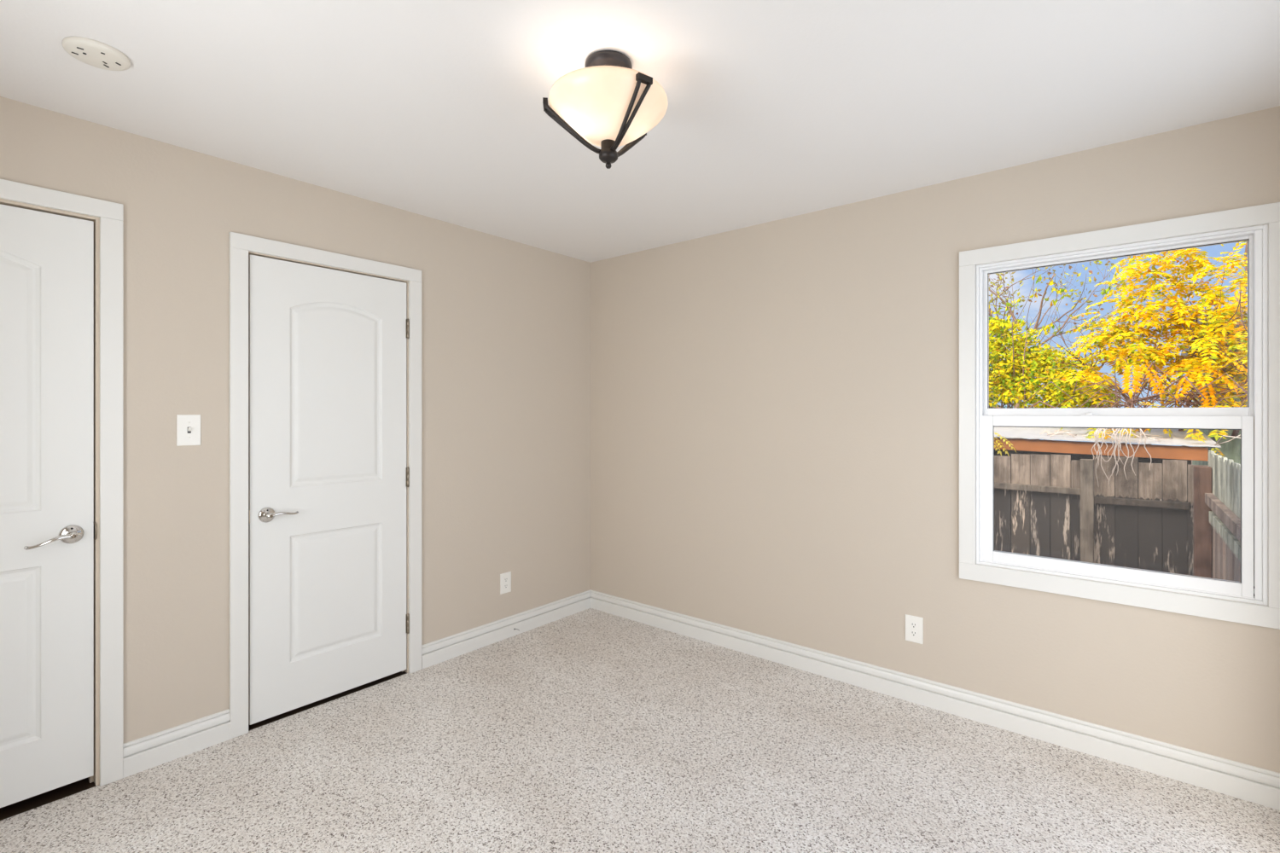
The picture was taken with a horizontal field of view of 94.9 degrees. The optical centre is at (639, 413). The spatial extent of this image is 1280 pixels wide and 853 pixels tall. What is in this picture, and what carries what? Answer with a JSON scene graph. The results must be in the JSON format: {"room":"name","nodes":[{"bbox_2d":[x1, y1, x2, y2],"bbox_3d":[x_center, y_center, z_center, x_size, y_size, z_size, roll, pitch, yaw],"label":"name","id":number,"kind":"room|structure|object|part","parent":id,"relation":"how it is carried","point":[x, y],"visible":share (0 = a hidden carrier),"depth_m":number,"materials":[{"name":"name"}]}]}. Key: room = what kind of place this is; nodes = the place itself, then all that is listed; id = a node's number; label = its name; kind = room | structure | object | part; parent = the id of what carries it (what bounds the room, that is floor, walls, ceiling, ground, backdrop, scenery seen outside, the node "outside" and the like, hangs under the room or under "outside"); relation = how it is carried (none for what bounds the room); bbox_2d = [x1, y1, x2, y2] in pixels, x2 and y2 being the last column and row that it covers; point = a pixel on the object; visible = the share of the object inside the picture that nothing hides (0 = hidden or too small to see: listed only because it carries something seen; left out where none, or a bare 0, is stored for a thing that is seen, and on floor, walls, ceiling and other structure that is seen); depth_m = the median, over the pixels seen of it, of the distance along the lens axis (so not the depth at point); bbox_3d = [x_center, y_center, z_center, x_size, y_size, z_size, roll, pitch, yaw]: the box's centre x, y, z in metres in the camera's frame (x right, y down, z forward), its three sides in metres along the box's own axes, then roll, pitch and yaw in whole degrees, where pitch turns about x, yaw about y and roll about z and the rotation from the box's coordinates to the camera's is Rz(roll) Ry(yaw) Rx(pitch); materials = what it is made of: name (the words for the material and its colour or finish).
{"room":"empty bedroom","nodes":[
{"label":"empty bedroom","id":0,"kind":"room"},
{"bbox_2d":[0,96,590,744],"bbox_3d":[-1.506,0.143,2.872,0.140,2.460,3.740,0,0,40],"label":"wall","id":1,"kind":"structure","parent":0,"point":[506,323],"depth_m":2.65,"materials":[{"name":"paint"}]},
{"bbox_2d":[0,179,123,808],"bbox_3d":[-2.267,0.294,1.907,0.194,2.158,0.879,0,0,40],"label":"door","id":2,"kind":"structure","parent":1,"relation":"in","point":[61,253],"depth_m":2.10,"materials":[{"name":"white paint"}]},
{"bbox_3d":[-2.049,0.445,2.047,0.035,0.044,0.133,0,0,40],"label":"lever","id":3,"kind":"part","parent":2,"relation":"part of","materials":[{"name":"silver metal"}]},
{"bbox_3d":[-2.036,0.436,2.106,0.030,0.067,0.067,0,0,40],"label":"lever handle","id":4,"kind":"part","parent":2,"relation":"part of","materials":[{"name":"silver metal"}]},
{"bbox_3d":[-2.012,0.434,2.169,0.035,0.065,0.006,0,0,40],"label":"strike plate","id":5,"kind":"part","parent":2,"relation":"part of","materials":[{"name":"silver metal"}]},
{"bbox_2d":[176,414,200,446],"bbox_3d":[-1.816,0.068,2.369,0.022,0.125,0.079,0,0,40],"label":"light switch","id":6,"kind":"object","parent":1,"relation":"attached to","point":[188,426],"visible":1,"depth_m":2.37,"materials":[{"name":"white plastic"}]},
{"bbox_2d":[228,232,421,738],"bbox_3d":[-1.490,0.304,2.845,0.198,2.138,0.874,0,0,40],"label":"door","id":7,"kind":"structure","parent":1,"relation":"in","point":[325,347],"depth_m":2.75,"materials":[{"name":"white paint"}]},
{"bbox_3d":[-1.637,0.449,2.583,0.030,0.067,0.067,0,0,40],"label":"lever handle","id":8,"kind":"part","parent":7,"relation":"part of","materials":[{"name":"silver metal"}]},
{"bbox_3d":[-1.581,0.448,2.607,0.035,0.026,0.133,0,0,40],"label":"lever","id":9,"kind":"part","parent":7,"relation":"part of","materials":[{"name":"silver metal"}]},
{"bbox_2d":[123,589,590,778],"bbox_3d":[-1.147,1.311,3.186,0.016,0.123,2.519,0,0,40],"label":"baseboard","id":10,"kind":"structure","parent":1,"relation":"attached to","point":[142,754],"depth_m":3.16,"materials":[{"name":"white paint"}]},
{"bbox_2d":[500,571,511,594],"bbox_3d":[-0.820,1.037,3.588,0.007,0.125,0.079,0,0,40],"label":"power outlet","id":11,"kind":"object","parent":1,"relation":"attached to","point":[505,578],"visible":1,"depth_m":3.59,"materials":[{"name":"white plastic"}]},
{"bbox_2d":[0,0,1279,262],"bbox_3d":[-0.118,-1.117,1.727,3.460,0.100,3.460,0,0,40],"label":"ceiling","id":12,"kind":"structure","parent":0,"point":[776,109],"depth_m":1.91,"materials":[{"name":"paint"}]},
{"bbox_2d":[61,36,130,70],"bbox_3d":[-1.605,-1.058,1.738,0.150,0.019,0.150,0,0,40],"label":"smoke detector","id":13,"kind":"object","parent":12,"relation":"attached to","point":[91,52],"visible":1,"depth_m":1.72,"materials":[{"name":"plastic"}]},
{"bbox_2d":[542,50,667,168],"bbox_3d":[-0.085,-0.907,1.792,0.376,0.320,0.378,0,0,40],"label":"ceiling lamp","id":14,"kind":"object","parent":12,"relation":"attached to","point":[608,104],"visible":1,"depth_m":1.71,"materials":[{"name":"white glass"}]},
{"bbox_3d":[-0.203,-0.864,1.779,0.178,0.150,0.052,0,0,-6],"label":"arm","id":15,"kind":"part","parent":14,"relation":"part of","materials":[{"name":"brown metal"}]},
{"bbox_3d":[-0.096,-0.889,1.791,0.361,0.130,0.361,0,0,40],"label":"lamp shade","id":16,"kind":"part","parent":14,"relation":"part of","materials":[{"name":"beige glass"}]},
{"bbox_3d":[-0.035,-0.863,1.703,0.049,0.151,0.178,0,0,-35],"label":"arm","id":17,"kind":"part","parent":14,"relation":"part of","materials":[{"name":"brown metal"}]},
{"bbox_3d":[-0.035,-0.863,1.881,0.049,0.151,0.180,0,0,25],"label":"arm","id":18,"kind":"part","parent":14,"relation":"part of","materials":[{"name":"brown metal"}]},
{"bbox_2d":[0,608,1279,852],"bbox_3d":[-0.619,1.403,2.140,4.760,0.060,3.740,0,0,40],"label":"floor","id":19,"kind":"structure","parent":0,"point":[590,730],"depth_m":2.20,"materials":[{"name":"carpet"}]},
{"bbox_2d":[590,105,1279,773],"bbox_3d":[1.082,0.143,3.071,3.600,2.460,0.140,0,0,40],"label":"wall","id":20,"kind":"structure","parent":0,"point":[775,404],"depth_m":2.94,"materials":[{"name":"paint"}]},
{"bbox_2d":[905,614,923,644],"bbox_3d":[1.302,1.027,2.793,0.079,0.125,0.007,0,0,40],"label":"power outlet","id":21,"kind":"object","parent":20,"relation":"attached to","point":[914,625],"visible":1,"depth_m":2.79,"materials":[{"name":"white plastic"}]},
{"bbox_2d":[909,622,917,628],"bbox_3d":[1.301,1.008,2.792,0.034,0.028,0.002,0,0,40],"label":"receptacle","id":22,"kind":"object","parent":21,"relation":"attached to","point":[912,625],"depth_m":2.79,"materials":[{"name":"white plastic"}]},
{"bbox_2d":[909,630,917,637],"bbox_3d":[1.301,1.047,2.792,0.034,0.028,0.002,0,0,40],"label":"receptacle","id":23,"kind":"object","parent":21,"relation":"attached to","point":[912,633],"depth_m":2.79,"materials":[{"name":"white plastic"}]},
{"bbox_2d":[590,589,1279,810],"bbox_3d":[0.978,1.311,3.055,3.460,0.123,0.016,0,0,40],"label":"baseboard","id":24,"kind":"structure","parent":20,"relation":"attached to","point":[1256,785],"depth_m":2.58,"materials":[{"name":"white paint"}]},
{"bbox_2d":[959,202,1279,629],"bbox_3d":[1.907,0.009,2.411,1.031,1.477,0.208,0,0,40],"label":"window","id":25,"kind":"structure","parent":20,"relation":"in","point":[1259,422],"depth_m":2.25,"materials":[{"name":"white paint"}]},
{"bbox_3d":[1.863,0.334,2.373,0.855,0.649,0.030,0,0,40],"label":"sash","id":26,"kind":"part","parent":25,"relation":"part of","materials":[{"name":"white plastic"}]},
{"bbox_3d":[1.890,-0.314,2.397,0.848,0.653,0.040,0,0,40],"label":"sash","id":27,"kind":"part","parent":25,"relation":"part of","materials":[{"name":"white plastic"}]},
{"label":"outside","id":28,"kind":"structure","parent":0,"visible":0},
{"bbox_3d":[13.963,2.073,18.371,32.000,0.200,39.860,0,0,40],"label":"ground","id":29,"kind":"structure","parent":28,"visible":0},
{"bbox_2d":[989,318,1013,408],"bbox_3d":[7.829,-0.527,13.586,2.063,5.000,2.099,0,0,8],"label":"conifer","id":30,"kind":"object","parent":29,"relation":"on","point":[989,318],"visible":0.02,"depth_m":13.34,"materials":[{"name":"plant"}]},
{"bbox_2d":[989,258,1122,440],"bbox_3d":[4.259,-0.078,7.311,2.760,4.113,2.736,0,0,8],"label":"tree","id":31,"kind":"object","parent":29,"relation":"on","point":[1014,373],"visible":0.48,"depth_m":6.73,"materials":[{"name":"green plant"}]},
{"bbox_2d":[989,257,1151,408],"bbox_3d":[6.084,-0.835,9.552,4.519,5.618,3.094,0,0,25],"label":"sparse tree","id":32,"kind":"object","parent":29,"relation":"on","point":[1010,312],"visible":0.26,"depth_m":9.63,"materials":[{"name":"brown plant"}]},
{"bbox_2d":[994,453,1208,575],"bbox_3d":[2.537,1.162,5.755,4.429,1.622,0.110,0,0,40],"label":"wooden fence","id":33,"kind":"object","parent":29,"relation":"on","point":[1073,517],"visible":0.19,"depth_m":4.78,"materials":[{"name":"wood"}]},
{"bbox_3d":[2.743,0.640,5.601,2.334,0.070,0.039,0,0,40],"label":"rail","id":34,"kind":"part","parent":33,"relation":"part of","materials":[{"name":"wood"}]},
{"bbox_3d":[3.662,1.175,4.812,0.088,1.595,0.087,0,0,40],"label":"fence post","id":35,"kind":"part","parent":33,"relation":"part of","materials":[{"name":"wood"}]},
{"bbox_3d":[3.931,0.706,4.622,0.569,0.054,0.039,0,0,40],"label":"rail","id":36,"kind":"part","parent":33,"relation":"part of","materials":[{"name":"wood"}]},
{"bbox_2d":[994,426,1221,575],"bbox_3d":[3.541,1.009,6.681,4.200,1.928,1.960,0,0,40],"label":"garden shed","id":37,"kind":"object","parent":29,"relation":"on","point":[1078,450],"visible":0.2,"depth_m":5.21,"materials":[{"name":"orange wood"}]},
{"bbox_2d":[994,432,1016,456],"bbox_3d":[3.221,0.251,5.601,0.167,0.323,0.651,0,0,-34],"label":"leaf","id":38,"kind":"object","parent":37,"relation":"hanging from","point":[1001,438],"visible":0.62,"depth_m":5.42,"materials":[{"name":"yellow plant"}]},
{"bbox_2d":[1012,240,1247,448],"bbox_3d":[5.479,-0.009,5.678,2.942,3.974,2.913,0,0,-23],"label":"tree","id":39,"kind":"object","parent":29,"relation":"on","point":[1182,365],"visible":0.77,"depth_m":5.56,"materials":[{"name":"yellow plant"}]},
{"bbox_2d":[1039,428,1227,487],"bbox_3d":[4.194,0.347,5.139,0.987,0.497,1.382,0,0,5],"label":"tendrils","id":40,"kind":"object","parent":39,"relation":"hanging from","point":[1097,432],"visible":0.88,"depth_m":4.74,"materials":[{"name":"yellow plant"}]},
{"bbox_3d":[4.495,0.232,4.468,0.101,0.127,0.390,0,0,1],"label":"dry stem","id":41,"kind":"part","parent":39,"relation":"part of","materials":[{"name":"white plant"}]},
{"bbox_3d":[4.527,0.203,4.485,0.125,0.108,0.325,0,0,-12],"label":"dry stem","id":42,"kind":"part","parent":39,"relation":"part of","materials":[{"name":"white plant"}]},
{"bbox_2d":[1076,241,1247,355],"bbox_3d":[9.014,-1.079,8.715,4.118,6.110,4.177,0,0,40],"label":"sparse tree","id":43,"kind":"object","parent":29,"relation":"on","point":[1246,247],"visible":0.15,"depth_m":9.51,"materials":[{"name":"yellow plant"}]},
{"bbox_2d":[1193,465,1211,578],"bbox_3d":[3.978,1.176,4.155,0.088,1.594,0.088,0,0,40],"label":"fence post","id":44,"kind":"object","parent":29,"relation":"on","point":[1202,475],"visible":0.45,"depth_m":4.13,"materials":[{"name":"brown wood"}]},
{"bbox_2d":[1204,450,1240,581],"bbox_3d":[3.323,1.106,3.303,0.058,1.672,2.650,0,0,40],"label":"fence","id":45,"kind":"object","parent":29,"relation":"on","point":[1224,501],"visible":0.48,"depth_m":3.56,"materials":[{"name":"green paint"}]},
{"bbox_3d":[3.221,0.593,3.195,0.039,0.070,2.355,0,0,40],"label":"rail","id":46,"kind":"part","parent":45,"relation":"part of","materials":[{"name":"wood"}]},
{"bbox_3d":[3.228,0.723,3.187,0.019,0.080,2.350,0,0,40],"label":"kick rail","id":47,"kind":"part","parent":45,"relation":"part of","materials":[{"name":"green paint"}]}
]}

